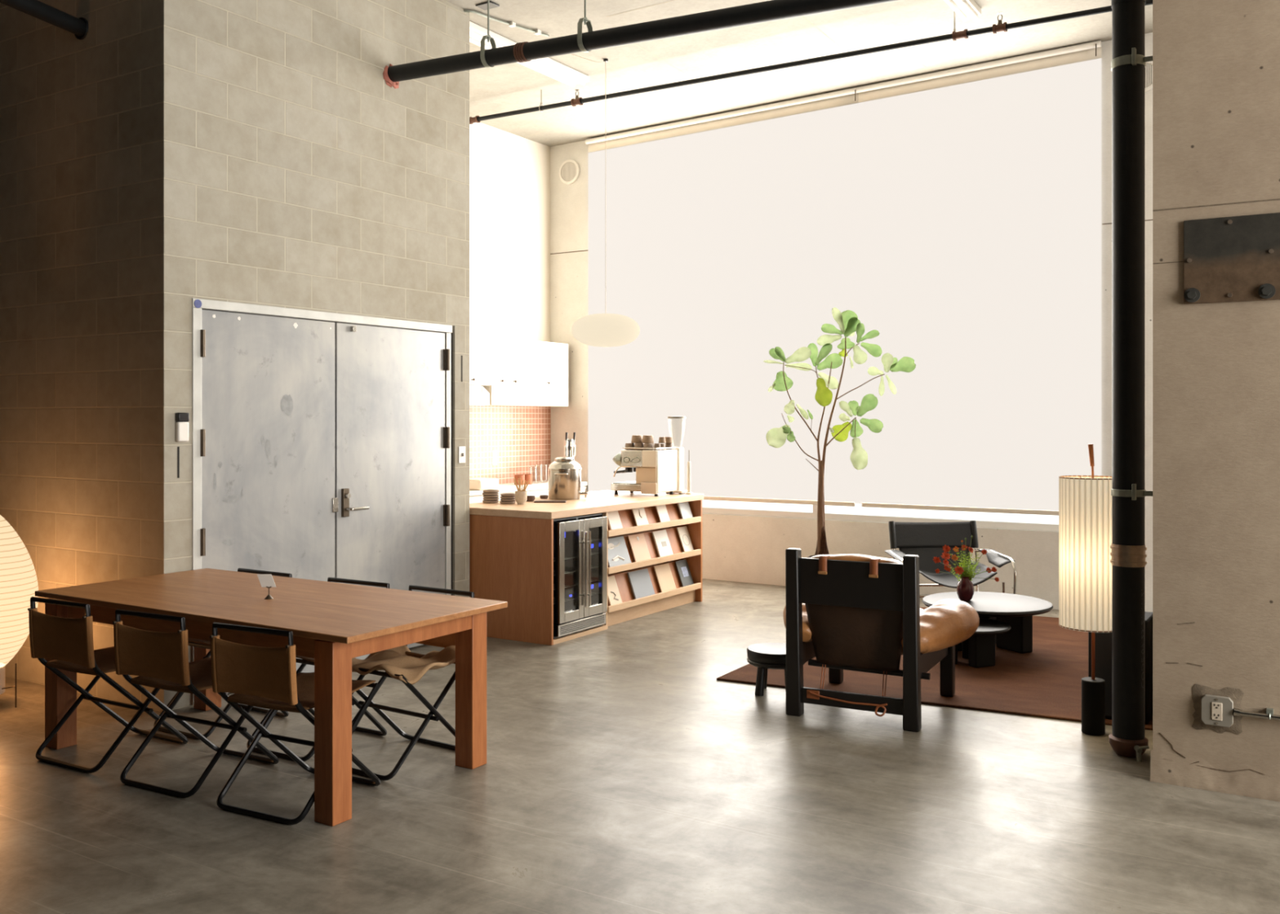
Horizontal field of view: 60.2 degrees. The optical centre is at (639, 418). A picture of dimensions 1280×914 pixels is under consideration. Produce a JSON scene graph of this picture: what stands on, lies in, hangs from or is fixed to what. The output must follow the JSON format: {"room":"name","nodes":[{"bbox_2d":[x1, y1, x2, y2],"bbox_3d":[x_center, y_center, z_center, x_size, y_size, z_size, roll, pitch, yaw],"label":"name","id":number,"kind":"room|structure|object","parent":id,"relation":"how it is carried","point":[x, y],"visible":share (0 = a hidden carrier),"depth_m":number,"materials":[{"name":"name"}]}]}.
{"room":"loft living room","nodes":[
{"label":"loft living room","id":0,"kind":"room"},
{"bbox_2d":[0,0,469,711],"bbox_3d":[-3.465,-0.878,7.953,3.700,4.900,2.481,0,0,32],"label":"wall","id":1,"kind":"structure","parent":0,"point":[158,159],"depth_m":6.44,"materials":[{"name":"concrete"}]},
{"bbox_2d":[0,0,88,39],"bbox_3d":[-3.264,-2.213,5.870,0.117,0.159,0.960,0,0,9],"label":"pipe","id":2,"kind":"object","parent":1,"relation":"attached to","point":[39,10],"visible":1,"depth_m":6.03,"materials":[{"name":"black metal"}]},
{"bbox_2d":[177,446,179,478],"bbox_3d":[-2.506,0.236,5.995,0.004,0.170,0.012,0,0,32],"label":"wall slot","id":3,"kind":"object","parent":1,"relation":"attached to","point":[178,447],"visible":1,"depth_m":5.99,"materials":[{"name":"black metal"}]},
{"bbox_2d":[175,413,189,441],"bbox_3d":[-2.485,0.045,5.999,0.031,0.158,0.068,0,0,32],"label":"reader","id":4,"kind":"object","parent":1,"relation":"attached to","point":[182,420],"visible":1,"depth_m":5.98,"materials":[{"name":"white plastic"}]},
{"bbox_2d":[191,297,453,705],"bbox_3d":[-1.900,0.454,6.985,0.151,2.237,2.149,0,0,32],"label":"door","id":5,"kind":"structure","parent":1,"relation":"in","point":[322,442],"depth_m":6.85,"materials":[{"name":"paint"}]},
{"bbox_2d":[458,446,465,463],"bbox_3d":[-1.276,0.258,7.949,0.018,0.120,0.072,0,0,32],"label":"light switch","id":6,"kind":"object","parent":1,"relation":"attached to","point":[461,449],"visible":1,"depth_m":7.94,"materials":[{"name":"white plastic"}]},
{"bbox_2d":[382,0,898,88],"bbox_3d":[0.279,-2.204,6.151,4.604,0.314,0.159,0,0,32],"label":"drain pipe","id":7,"kind":"object","parent":1,"relation":"attached to","point":[772,10],"visible":1,"depth_m":6.32,"materials":[{"name":"black metal"}]},
{"bbox_2d":[469,122,550,342],"bbox_3d":[-1.886,-0.878,10.521,0.160,4.900,3.547,0,0,32],"label":"wall","id":8,"kind":"structure","parent":0,"point":[509,173],"depth_m":11.25,"materials":[{"name":"white paint"}]},
{"bbox_2d":[469,385,489,405],"bbox_3d":[-1.801,-0.219,10.209,0.310,0.188,0.913,0,0,32],"label":"range hood","id":9,"kind":"object","parent":8,"relation":"attached to","point":[478,395],"visible":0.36,"depth_m":10.38,"materials":[{"name":"white metal"}]},
{"bbox_2d":[469,334,491,386],"bbox_3d":[-1.857,-0.552,10.067,0.365,0.472,1.213,0,0,32],"label":"upper cabinet","id":10,"kind":"object","parent":8,"relation":"attached to","point":[480,346],"visible":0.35,"depth_m":10.37,"materials":[{"name":"beige paint"}]},
{"bbox_2d":[469,405,551,484],"bbox_3d":[-1.659,0.262,10.725,0.008,0.790,2.640,0,0,32],"label":"tiles","id":11,"kind":"structure","parent":8,"relation":"attached to","point":[521,436],"depth_m":11.22,"materials":[{"name":"tile"}]},
{"bbox_2d":[492,450,497,465],"bbox_3d":[-1.451,0.389,11.042,0.008,0.150,0.072,0,0,32],"label":"wall outlet","id":12,"kind":"object","parent":11,"relation":"attached to","point":[494,452],"visible":1,"depth_m":11.04,"materials":[{"name":"white plastic"}]},
{"bbox_2d":[482,336,568,406],"bbox_3d":[-1.173,-0.460,11.163,0.365,0.657,1.363,0,0,32],"label":"upper cabinet","id":13,"kind":"object","parent":8,"relation":"attached to","point":[525,372],"visible":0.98,"depth_m":10.99,"materials":[{"name":"beige paint"}]},
{"bbox_2d":[0,578,1279,913],"bbox_3d":[-1.056,1.622,2.840,13.200,0.100,15.700,0,0,32],"label":"floor","id":14,"kind":"structure","parent":0,"point":[620,775],"depth_m":4.38,"materials":[{"name":"concrete"}]},
{"bbox_2d":[0,515,38,707],"bbox_3d":[-3.591,1.044,6.020,0.552,1.055,0.552,0,0,32],"label":"paper lantern","id":15,"kind":"object","parent":14,"relation":"on","point":[18,576],"visible":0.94,"depth_m":5.95,"materials":[{"name":"beige paper"}]},
{"bbox_2d":[27,596,188,773],"bbox_3d":[-2.482,1.194,5.192,0.506,0.756,0.555,0,0,30],"label":"folding chair","id":16,"kind":"object","parent":14,"relation":"on","point":[68,642],"visible":0.86,"depth_m":5.03,"materials":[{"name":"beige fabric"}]},
{"bbox_2d":[112,608,279,798],"bbox_3d":[-1.940,1.194,4.872,0.506,0.756,0.555,0,0,28],"label":"folding chair","id":17,"kind":"object","parent":14,"relation":"on","point":[160,660],"visible":0.9,"depth_m":4.70,"materials":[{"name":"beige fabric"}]},
{"bbox_2d":[153,568,292,740],"bbox_3d":[-2.155,1.194,5.717,0.506,0.756,0.555,0,0,32],"label":"folding chair","id":18,"kind":"object","parent":14,"relation":"on","point":[191,642],"visible":0.07,"depth_m":5.67,"materials":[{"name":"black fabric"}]},
{"bbox_2d":[35,568,507,826],"bbox_3d":[-1.754,1.200,5.154,2.123,0.745,0.963,0,0,32],"label":"dining table","id":19,"kind":"object","parent":14,"relation":"on","point":[331,624],"visible":0.94,"depth_m":4.93,"materials":[{"name":"brown wood"}]},
{"bbox_2d":[264,586,273,599],"bbox_3d":[-1.707,0.798,5.081,0.042,0.058,0.041,0,0,0],"label":"card holder","id":20,"kind":"object","parent":19,"relation":"on","point":[268,597],"visible":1,"depth_m":5.07,"materials":[{"name":"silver metal"}]},
{"bbox_2d":[257,574,275,586],"bbox_3d":[-1.719,0.745,5.085,0.090,0.058,0.009,0,0,0],"label":"table card","id":21,"kind":"object","parent":20,"relation":"on","point":[265,580],"visible":1,"depth_m":5.08,"materials":[{"name":"white paper"}]},
{"bbox_2d":[209,622,380,825],"bbox_3d":[-1.406,1.194,4.568,0.506,0.756,0.555,0,0,27],"label":"folding chair","id":22,"kind":"object","parent":14,"relation":"on","point":[264,677],"visible":0.9,"depth_m":4.39,"materials":[{"name":"beige fabric"}]},
{"bbox_2d":[246,577,389,761],"bbox_3d":[-1.559,1.194,5.369,0.506,0.756,0.555,0,0,31],"label":"folding chair","id":23,"kind":"object","parent":14,"relation":"on","point":[305,660],"visible":0.12,"depth_m":5.36,"materials":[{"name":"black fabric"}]},
{"bbox_2d":[351,584,474,781],"bbox_3d":[-1.103,1.194,5.108,0.506,0.756,0.555,0,0,34],"label":"folding chair","id":24,"kind":"object","parent":14,"relation":"on","point":[402,664],"visible":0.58,"depth_m":5.05,"materials":[{"name":"beige fabric"}]},
{"bbox_2d":[469,485,586,503],"bbox_3d":[-1.593,1.135,10.348,0.500,0.875,3.170,0,0,32],"label":"base cabinet","id":25,"kind":"object","parent":14,"relation":"on","point":[474,499],"visible":0.08,"depth_m":10.74,"materials":[{"name":"beige paint"}]},
{"bbox_2d":[469,480,587,496],"bbox_3d":[-1.592,0.676,10.350,0.501,0.039,3.195,0,0,32],"label":"countertop","id":26,"kind":"structure","parent":25,"relation":"on","point":[510,487],"depth_m":10.70,"materials":[{"name":"white paint"}]},
{"bbox_2d":[469,477,498,490],"bbox_3d":[-1.491,0.607,10.302,0.240,0.100,0.280,0,0,32],"label":"bin","id":27,"kind":"object","parent":26,"relation":"on","point":[480,483],"visible":0.8,"depth_m":10.19,"materials":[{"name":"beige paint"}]},
{"bbox_2d":[514,474,524,484],"bbox_3d":[-1.200,0.607,11.014,0.104,0.100,0.103,0,0,32],"label":"terracotta cup","id":28,"kind":"object","parent":26,"relation":"on","point":[517,477],"visible":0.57,"depth_m":10.97,"materials":[{"name":"orange ceramic"}]},
{"bbox_2d":[524,474,532,484],"bbox_3d":[-1.135,0.607,11.119,0.104,0.100,0.103,0,0,32],"label":"terracotta cup","id":29,"kind":"object","parent":26,"relation":"on","point":[527,477],"visible":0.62,"depth_m":11.07,"materials":[{"name":"orange ceramic"}]},
{"bbox_2d":[529,466,537,484],"bbox_3d":[-1.082,0.572,11.204,0.076,0.170,0.075,0,0,32],"label":"drinking glass","id":30,"kind":"object","parent":26,"relation":"on","point":[533,470],"visible":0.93,"depth_m":11.17,"materials":[{"name":"white"}]},
{"bbox_2d":[534,464,542,483],"bbox_3d":[-1.035,0.561,11.280,0.076,0.190,0.075,0,0,32],"label":"drinking glass","id":31,"kind":"object","parent":26,"relation":"on","point":[539,480],"visible":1,"depth_m":11.25,"materials":[{"name":"white"}]},
{"bbox_2d":[542,464,547,483],"bbox_3d":[-0.987,0.561,11.356,0.076,0.190,0.075,0,0,32],"label":"drinking glass","id":32,"kind":"object","parent":26,"relation":"on","point":[544,467],"visible":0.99,"depth_m":11.32,"materials":[{"name":"white"}]},
{"bbox_2d":[469,500,702,645],"bbox_3d":[-0.454,1.134,8.844,0.985,0.876,2.180,0,0,32],"label":"kitchen island","id":33,"kind":"object","parent":14,"relation":"on","point":[511,559],"visible":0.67,"depth_m":7.95,"materials":[{"name":"brown wood"}]},
{"bbox_2d":[553,513,607,639],"bbox_3d":[-0.634,1.123,8.093,0.604,0.835,0.645,0,0,32],"label":"wine fridge","id":34,"kind":"object","parent":33,"relation":"in","point":[580,559],"visible":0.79,"depth_m":7.93,"materials":[{"name":"metal"}]},
{"bbox_2d":[469,489,703,519],"bbox_3d":[-0.455,0.671,8.847,0.999,0.050,2.201,0,0,32],"label":"island countertop","id":35,"kind":"structure","parent":33,"relation":"on","point":[600,501],"depth_m":8.31,"materials":[{"name":"brown wood"}]},
{"bbox_2d":[515,490,527,504],"bbox_3d":[-0.900,0.596,8.363,0.092,0.100,0.091,0,0,32],"label":"cup","id":36,"kind":"object","parent":35,"relation":"on","point":[521,497],"visible":1,"depth_m":8.33,"materials":[{"name":"white ceramic"}]},
{"bbox_2d":[533,500,566,502],"bbox_3d":[-0.694,0.640,8.554,0.245,0.012,0.100,0,0,0],"label":"serving board","id":37,"kind":"object","parent":35,"relation":"on","point":[535,501],"visible":1,"depth_m":8.50,"materials":[{"name":"brown wood"}]},
{"bbox_2d":[547,457,587,500],"bbox_3d":[-0.609,0.477,8.921,0.294,0.338,0.322,0,0,-35],"label":"urn","id":38,"kind":"object","parent":35,"relation":"on","point":[564,473],"visible":1,"depth_m":8.81,"materials":[{"name":"silver metal"}]},
{"bbox_2d":[564,432,575,457],"bbox_3d":[-0.592,0.378,9.203,0.120,0.536,0.171,0,0,0],"label":"tap tower","id":39,"kind":"object","parent":35,"relation":"on","point":[569,444],"visible":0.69,"depth_m":9.19,"materials":[{"name":"silver metal"}]},
{"bbox_2d":[572,440,575,456],"bbox_3d":[-0.547,0.242,9.158,0.022,0.131,0.080,0,0,0],"label":"faucet","id":40,"kind":"object","parent":39,"relation":"on","point":[573,441],"depth_m":9.13,"materials":[{"name":"silver metal"}]},
{"bbox_2d":[610,447,676,496],"bbox_3d":[0.014,0.444,9.444,0.506,0.405,0.342,0,0,32],"label":"espresso machine","id":41,"kind":"object","parent":35,"relation":"on","point":[655,470],"visible":0.99,"depth_m":9.29,"materials":[{"name":"silver metal"}]},
{"bbox_2d":[610,483,640,492],"bbox_3d":[0.029,0.581,9.442,0.450,0.060,0.330,0,0,32],"label":"tray","id":42,"kind":"object","parent":41,"relation":"on","point":[631,487],"depth_m":9.34,"materials":[{"name":"silver metal"}]},
{"bbox_2d":[633,443,643,449],"bbox_3d":[-0.009,0.233,9.330,0.088,0.055,0.088,0,0,32],"label":"cup","id":43,"kind":"object","parent":41,"relation":"on","point":[636,445],"visible":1,"depth_m":9.29,"materials":[{"name":"beige ceramic"}]},
{"bbox_2d":[643,443,653,449],"bbox_3d":[0.069,0.233,9.281,0.088,0.055,0.088,0,0,32],"label":"cup","id":44,"kind":"object","parent":41,"relation":"on","point":[646,445],"visible":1,"depth_m":9.25,"materials":[{"name":"beige ceramic"}]},
{"bbox_2d":[641,435,653,443],"bbox_3d":[0.066,0.172,9.332,0.104,0.066,0.104,0,0,32],"label":"cup","id":45,"kind":"object","parent":44,"relation":"on","point":[646,438],"visible":1,"depth_m":9.29,"materials":[{"name":"beige ceramic"}]},
{"bbox_3d":[-0.002,0.233,9.431,0.084,0.055,0.084,0,0,32],"label":"cup","id":46,"kind":"object","parent":41,"relation":"on","visible":0},
{"bbox_2d":[631,435,642,443],"bbox_3d":[-0.025,0.172,9.385,0.104,0.066,0.104,0,0,32],"label":"cup","id":47,"kind":"object","parent":46,"relation":"on","point":[635,438],"visible":1,"depth_m":9.35,"materials":[{"name":"beige ceramic"}]},
{"bbox_2d":[666,416,687,494],"bbox_3d":[0.318,0.311,9.556,0.160,0.670,0.160,0,0,32],"label":"coffee grinder","id":48,"kind":"object","parent":35,"relation":"on","point":[680,451],"visible":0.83,"depth_m":9.51,"materials":[{"name":"white paint"}]},
{"bbox_2d":[685,449,692,494],"bbox_3d":[0.420,0.456,9.475,0.060,0.380,0.059,0,0,32],"label":"milk frother","id":49,"kind":"object","parent":35,"relation":"on","point":[688,492],"visible":1,"depth_m":9.46,"materials":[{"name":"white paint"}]},
{"bbox_2d":[608,575,622,605],"bbox_3d":[-0.210,1.327,8.486,0.088,0.224,0.161,0,0,32],"label":"magazine","id":50,"kind":"object","parent":33,"relation":"on","point":[614,597],"visible":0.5,"depth_m":8.49,"materials":[{"name":"white paper"}]},
{"bbox_2d":[608,511,622,529],"bbox_3d":[-0.197,0.788,8.491,0.071,0.166,0.161,0,0,32],"label":"magazine","id":51,"kind":"object","parent":33,"relation":"on","point":[614,520],"visible":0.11,"depth_m":8.48,"materials":[{"name":"white paper"}]},
{"bbox_2d":[608,536,631,567],"bbox_3d":[-0.179,1.035,8.538,0.090,0.228,0.303,0,0,32],"label":"magazine","id":52,"kind":"object","parent":33,"relation":"on","point":[618,553],"visible":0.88,"depth_m":8.55,"materials":[{"name":"white paper"}]},
{"bbox_2d":[627,533,651,562],"bbox_3d":[-0.001,1.037,8.820,0.088,0.224,0.231,0,0,32],"label":"magazine","id":53,"kind":"object","parent":33,"relation":"on","point":[637,543],"visible":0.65,"depth_m":8.81,"materials":[{"name":"white paper"}]},
{"bbox_2d":[631,507,648,525],"bbox_3d":[0.004,0.787,8.809,0.067,0.164,0.174,0,0,32],"label":"magazine","id":54,"kind":"object","parent":33,"relation":"on","point":[639,514],"visible":0.82,"depth_m":8.80,"materials":[{"name":"white paper"}]},
{"bbox_2d":[626,568,654,599],"bbox_3d":[0.012,1.328,8.847,0.093,0.225,0.291,0,0,32],"label":"magazine","id":55,"kind":"object","parent":33,"relation":"on","point":[640,581],"visible":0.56,"depth_m":8.83,"materials":[{"name":"white paper"}]},
{"bbox_2d":[651,529,673,557],"bbox_3d":[0.189,1.038,9.130,0.093,0.225,0.211,0,0,32],"label":"magazine","id":56,"kind":"object","parent":33,"relation":"on","point":[660,538],"visible":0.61,"depth_m":9.12,"materials":[{"name":"white paper"}]},
{"bbox_2d":[655,504,670,522],"bbox_3d":[0.190,0.787,9.107,0.067,0.164,0.149,0,0,32],"label":"magazine","id":57,"kind":"object","parent":33,"relation":"on","point":[663,515],"visible":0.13,"depth_m":9.10,"materials":[{"name":"white paper"}]},
{"bbox_2d":[653,563,675,592],"bbox_3d":[0.210,1.325,9.161,0.090,0.228,0.237,0,0,32],"label":"magazine","id":58,"kind":"object","parent":33,"relation":"on","point":[663,572],"visible":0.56,"depth_m":9.15,"materials":[{"name":"white paper"}]},
{"bbox_2d":[675,559,693,586],"bbox_3d":[0.383,1.325,9.437,0.090,0.228,0.186,0,0,32],"label":"magazine","id":59,"kind":"object","parent":33,"relation":"on","point":[682,567],"visible":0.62,"depth_m":9.43,"materials":[{"name":"grey paper"}]},
{"bbox_2d":[680,566,688,577],"bbox_3d":[0.385,1.307,9.444,0.002,0.084,0.089,-23,-12,30],"label":"print","id":60,"kind":"object","parent":59,"relation":"attached to","point":[684,570],"depth_m":9.44},
{"bbox_2d":[676,502,693,519],"bbox_3d":[0.387,0.788,9.427,0.071,0.166,0.172,0,0,32],"label":"magazine","id":61,"kind":"object","parent":33,"relation":"on","point":[684,508],"visible":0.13,"depth_m":9.41,"materials":[{"name":"white paper"}]},
{"bbox_2d":[676,526,693,551],"bbox_3d":[0.390,1.037,9.448,0.088,0.224,0.160,0,0,32],"label":"magazine","id":62,"kind":"object","parent":33,"relation":"on","point":[683,534],"visible":0.85,"depth_m":9.44,"materials":[{"name":"white paper"}]},
{"bbox_2d":[746,642,804,696],"bbox_3d":[0.783,1.448,6.354,0.336,0.255,0.336,0,0,12],"label":"wooden stool","id":63,"kind":"object","parent":14,"relation":"on","point":[765,656],"visible":0.71,"depth_m":6.27,"materials":[{"name":"black wood"}]},
{"bbox_2d":[782,547,979,732],"bbox_3d":[1.267,1.129,6.043,1.064,0.885,0.835,0,0,28],"label":"lounge armchair","id":64,"kind":"object","parent":14,"relation":"on","point":[851,612],"visible":1,"depth_m":5.74,"materials":[{"name":"black wood"}]},
{"bbox_2d":[782,603,812,642],"bbox_3d":[0.950,1.098,6.259,0.283,0.234,0.748,0,0,22],"label":"cushion","id":65,"kind":"object","parent":64,"relation":"on","point":[806,609],"depth_m":5.90,"materials":[{"name":"leather"}]},
{"bbox_2d":[810,554,902,564],"bbox_3d":[1.145,0.914,5.812,0.544,0.416,0.221,0,0,28],"label":"cushion","id":66,"kind":"object","parent":64,"relation":"on","point":[834,558],"depth_m":5.72,"materials":[{"name":"leather"}]},
{"bbox_2d":[901,608,923,655],"bbox_3d":[1.306,1.158,6.116,0.540,0.212,0.660,0,0,28],"label":"seat cushion","id":67,"kind":"object","parent":64,"relation":"on","point":[921,610],"depth_m":5.85,"materials":[{"name":"leather"}]},
{"bbox_2d":[901,599,979,653],"bbox_3d":[1.624,1.098,5.901,0.283,0.234,0.748,0,0,34],"label":"cushion","id":68,"kind":"object","parent":64,"relation":"on","point":[948,623],"depth_m":5.75,"materials":[{"name":"leather"}]},
{"bbox_2d":[716,607,1152,730],"bbox_3d":[2.726,1.565,7.205,3.396,0.013,3.350,0,0,32],"label":"area rug","id":69,"kind":"object","parent":14,"relation":"on","point":[1046,682],"visible":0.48,"depth_m":6.57,"materials":[{"name":"brown carpet"}]},
{"bbox_2d":[763,307,915,558],"bbox_3d":[1.398,0.389,7.726,1.047,2.339,0.340,0,0,11],"label":"fiddle leaf fig","id":70,"kind":"object","parent":69,"relation":"on","point":[848,322],"visible":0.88,"depth_m":7.74,"materials":[{"name":"plant"}]},
{"bbox_2d":[884,520,1017,597],"bbox_3d":[2.379,1.189,8.589,0.882,0.737,0.684,0,0,-4],"label":"sling chair","id":71,"kind":"object","parent":69,"relation":"on","point":[926,540],"visible":0.62,"depth_m":8.85,"materials":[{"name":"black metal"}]},
{"bbox_2d":[955,617,1011,668],"bbox_3d":[2.108,1.434,7.074,0.510,0.248,0.510,0,0,32],"label":"coffee table","id":72,"kind":"object","parent":69,"relation":"on","point":[980,648],"visible":0.48,"depth_m":6.94,"materials":[{"name":"black wood"}]},
{"bbox_2d":[922,591,1053,653],"bbox_3d":[2.329,1.390,7.423,0.840,0.336,0.840,0,0,32],"label":"coffee table","id":73,"kind":"object","parent":69,"relation":"on","point":[1016,611],"visible":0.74,"depth_m":7.36,"materials":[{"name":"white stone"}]},
{"bbox_2d":[956,577,973,600],"bbox_3d":[2.192,1.141,7.445,0.112,0.160,0.112,0,0,32],"label":"flower vase","id":74,"kind":"object","parent":73,"relation":"on","point":[965,588],"visible":1,"depth_m":7.41,"materials":[{"name":"ceramic"}]},
{"bbox_2d":[942,545,958,566],"bbox_3d":[2.123,1.012,7.447,0.162,0.321,0.030,0,0,15],"label":"flower","id":75,"kind":"object","parent":74,"relation":"in","point":[946,548],"visible":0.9,"depth_m":7.46,"materials":[{"name":"red plant"}]},
{"bbox_2d":[941,552,963,574],"bbox_3d":[2.113,1.034,7.404,0.202,0.277,0.043,0,0,-14],"label":"flower","id":76,"kind":"object","parent":74,"relation":"in","point":[946,556],"visible":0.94,"depth_m":7.39,"materials":[{"name":"red plant"}]},
{"bbox_2d":[954,566,964,575],"bbox_3d":[2.151,1.076,7.391,0.065,0.193,0.138,0,0,32],"label":"flower","id":77,"kind":"object","parent":74,"relation":"in","point":[958,570],"visible":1,"depth_m":7.34,"materials":[{"name":"red plant"}]},
{"bbox_2d":[949,548,980,581],"bbox_3d":[2.190,0.990,7.432,0.223,0.230,0.110,0,0,-5],"label":"fern sprig","id":78,"kind":"object","parent":74,"relation":"in","point":[970,574],"visible":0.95,"depth_m":7.43,"materials":[{"name":"green plant"}]},
{"bbox_2d":[1088,611,1152,724],"bbox_3d":[2.542,1.294,5.823,0.290,0.530,0.308,0,0,32],"label":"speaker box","id":79,"kind":"object","parent":69,"relation":"on","point":[1103,641],"visible":0.33,"depth_m":5.72,"materials":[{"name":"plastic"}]},
{"bbox_2d":[1058,444,1111,736],"bbox_3d":[2.257,0.848,5.530,0.300,1.447,0.300,0,0,32],"label":"floor lamp","id":80,"kind":"object","parent":14,"relation":"on","point":[1085,502],"visible":0.78,"depth_m":5.42,"materials":[{"name":"white paper"}]},
{"bbox_2d":[1108,0,1152,762],"bbox_3d":[2.294,-0.742,5.163,0.169,4.630,0.204,0,0,-13],"label":"pipe","id":81,"kind":"object","parent":14,"relation":"on","point":[1128,555],"visible":1,"depth_m":5.12,"materials":[{"name":"black metal"}]},
{"bbox_2d":[445,0,1152,146],"bbox_3d":[-0.665,-3.201,3.467,13.200,0.654,17.178,0,0,32],"label":"ceiling","id":82,"kind":"structure","parent":0,"point":[508,87],"depth_m":9.05,"materials":[{"name":"concrete"}]},
{"bbox_2d":[475,0,499,10],"bbox_3d":[-1.090,-2.957,7.902,0.140,0.012,0.100,0,0,32],"label":"cover plate","id":83,"kind":"object","parent":82,"relation":"attached to","point":[483,6],"visible":0.98,"depth_m":7.89,"materials":[{"name":"plastic"}]},
{"bbox_2d":[480,0,496,67],"bbox_3d":[-0.949,-2.590,6.917,0.032,0.776,0.118,0,0,32],"label":"hanger","id":84,"kind":"object","parent":82,"relation":"hanging from","point":[487,37],"visible":0.86,"depth_m":6.90,"materials":[{"name":"metal"}]},
{"bbox_2d":[469,21,516,49],"bbox_3d":[-1.203,-2.915,8.306,0.294,0.078,0.557,0,0,32],"label":"ceiling light","id":85,"kind":"object","parent":82,"relation":"attached to","point":[477,32],"depth_m":8.43,"materials":[{"name":"white plastic"}]},
{"bbox_2d":[463,9,549,36],"bbox_3d":[-0.990,-2.952,8.222,0.797,0.032,0.065,0,0,-42],"label":"conduit","id":86,"kind":"object","parent":82,"relation":"attached to","point":[537,32],"visible":0.97,"depth_m":8.24,"materials":[{"name":"metal"}]},
{"bbox_2d":[516,57,589,87],"bbox_3d":[-0.663,-2.915,9.170,0.294,0.078,0.787,0,0,32],"label":"ceiling light","id":87,"kind":"object","parent":82,"relation":"attached to","point":[558,71],"depth_m":9.22,"materials":[{"name":"white plastic"}]},
{"bbox_2d":[577,0,592,52],"bbox_3d":[-0.324,-2.582,6.527,0.032,0.825,0.118,0,0,32],"label":"hanger","id":88,"kind":"object","parent":82,"relation":"hanging from","point":[587,22],"visible":0.87,"depth_m":6.50,"materials":[{"name":"metal"}]},
{"bbox_2d":[570,53,639,346],"bbox_3d":[-0.287,-1.780,9.081,0.566,2.369,0.609,0,0,12],"label":"pendant lamp","id":89,"kind":"object","parent":82,"relation":"hanging from","point":[598,330],"visible":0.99,"depth_m":8.90,"materials":[{"name":"plastic"}]},
{"bbox_2d":[953,10,955,31],"bbox_3d":[2.281,-2.886,8.012,0.018,0.282,0.062,0,0,32],"label":"hanger","id":90,"kind":"object","parent":82,"relation":"hanging from","point":[954,28],"visible":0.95,"depth_m":8.01,"materials":[{"name":"silver metal"}]},
{"bbox_2d":[469,0,1152,124],"bbox_3d":[3.024,-2.778,7.574,11.290,0.068,0.070,0,0,30],"label":"pipe","id":91,"kind":"object","parent":90,"relation":"hanging from","point":[1005,26],"visible":0.94,"depth_m":8.51,"materials":[{"name":"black metal"}]},
{"bbox_2d":[943,0,981,22],"bbox_3d":[1.650,-2.989,6.902,0.150,0.078,3.057,0,0,32],"label":"ceiling light","id":92,"kind":"object","parent":82,"relation":"attached to","point":[964,9],"visible":1,"depth_m":8.00,"materials":[{"name":"white plastic"}]},
{"bbox_2d":[550,32,1152,612],"bbox_3d":[3.823,-0.903,9.006,11.450,4.950,0.252,0,0,32],"label":"wall","id":93,"kind":"structure","parent":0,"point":[744,548],"depth_m":10.23,"materials":[{"name":"paint"}]},
{"bbox_2d":[559,159,579,184],"bbox_3d":[-0.749,-2.616,11.699,0.260,0.260,0.024,0,0,32],"label":"vent grille","id":94,"kind":"object","parent":93,"relation":"attached to","point":[569,171],"visible":1,"depth_m":11.70,"materials":[{"name":"white plastic"}]},
{"bbox_2d":[585,87,857,506],"bbox_3d":[0.698,-1.098,10.735,2.968,3.781,0.083,0,0,32],"label":"roller shade","id":95,"kind":"object","parent":93,"relation":"attached to","point":[726,247],"visible":0.88,"depth_m":10.68,"materials":[{"name":"white fabric"}]},
{"bbox_2d":[702,499,1058,531],"bbox_3d":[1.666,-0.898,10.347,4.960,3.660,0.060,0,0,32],"label":"window sill","id":96,"kind":"structure","parent":93,"relation":"attached to","point":[858,513],"depth_m":10.01,"materials":[{"name":"white paint"}]},
{"bbox_2d":[856,40,1101,515],"bbox_3d":[2.826,-1.123,9.407,2.054,3.831,0.083,0,0,32],"label":"roller shade","id":97,"kind":"object","parent":93,"relation":"attached to","point":[980,202],"visible":0.84,"depth_m":9.39,"materials":[{"name":"white fabric"}]},
{"bbox_2d":[1144,61,1152,92],"bbox_3d":[3.980,-2.718,8.748,0.260,0.260,0.024,0,0,32],"label":"vent grille","id":98,"kind":"object","parent":93,"relation":"attached to","point":[1148,68],"visible":0.21,"depth_m":8.73,"materials":[{"name":"white plastic"}]},
{"bbox_2d":[1150,0,1279,802],"bbox_3d":[3.479,-0.903,4.686,2.260,4.950,1.165,0,0,32],"label":"wall","id":99,"kind":"structure","parent":0,"point":[1216,63],"depth_m":4.67,"materials":[{"name":"concrete"}]},
{"bbox_2d":[1191,684,1244,734],"bbox_3d":[2.432,1.227,4.654,0.197,0.198,0.038,0,0,32],"label":"outlet box","id":100,"kind":"object","parent":99,"relation":"attached to","point":[1214,708],"visible":1,"depth_m":4.65,"materials":[{"name":"grey paint"}]},
{"bbox_2d":[1211,702,1222,720],"bbox_3d":[2.424,1.229,4.641,0.040,0.074,0.005,0,0,32],"label":"receptacle","id":101,"kind":"object","parent":100,"relation":"attached to","point":[1216,707],"depth_m":4.64,"materials":[{"name":"beige plastic"}]},
{"bbox_2d":[1183,212,1279,304],"bbox_3d":[2.518,-0.669,4.598,0.460,0.357,0.036,0,0,32],"label":"steel plate","id":102,"kind":"object","parent":99,"relation":"attached to","point":[1233,259],"visible":1,"depth_m":4.63,"materials":[{"name":"grey metal"}]},
{"bbox_2d":[1233,707,1279,720],"bbox_3d":[2.736,1.218,4.457,0.601,0.046,0.041,0,0,32],"label":"conduit","id":103,"kind":"object","parent":99,"relation":"attached to","point":[1269,715],"visible":1,"depth_m":4.56,"materials":[{"name":"silver metal"}]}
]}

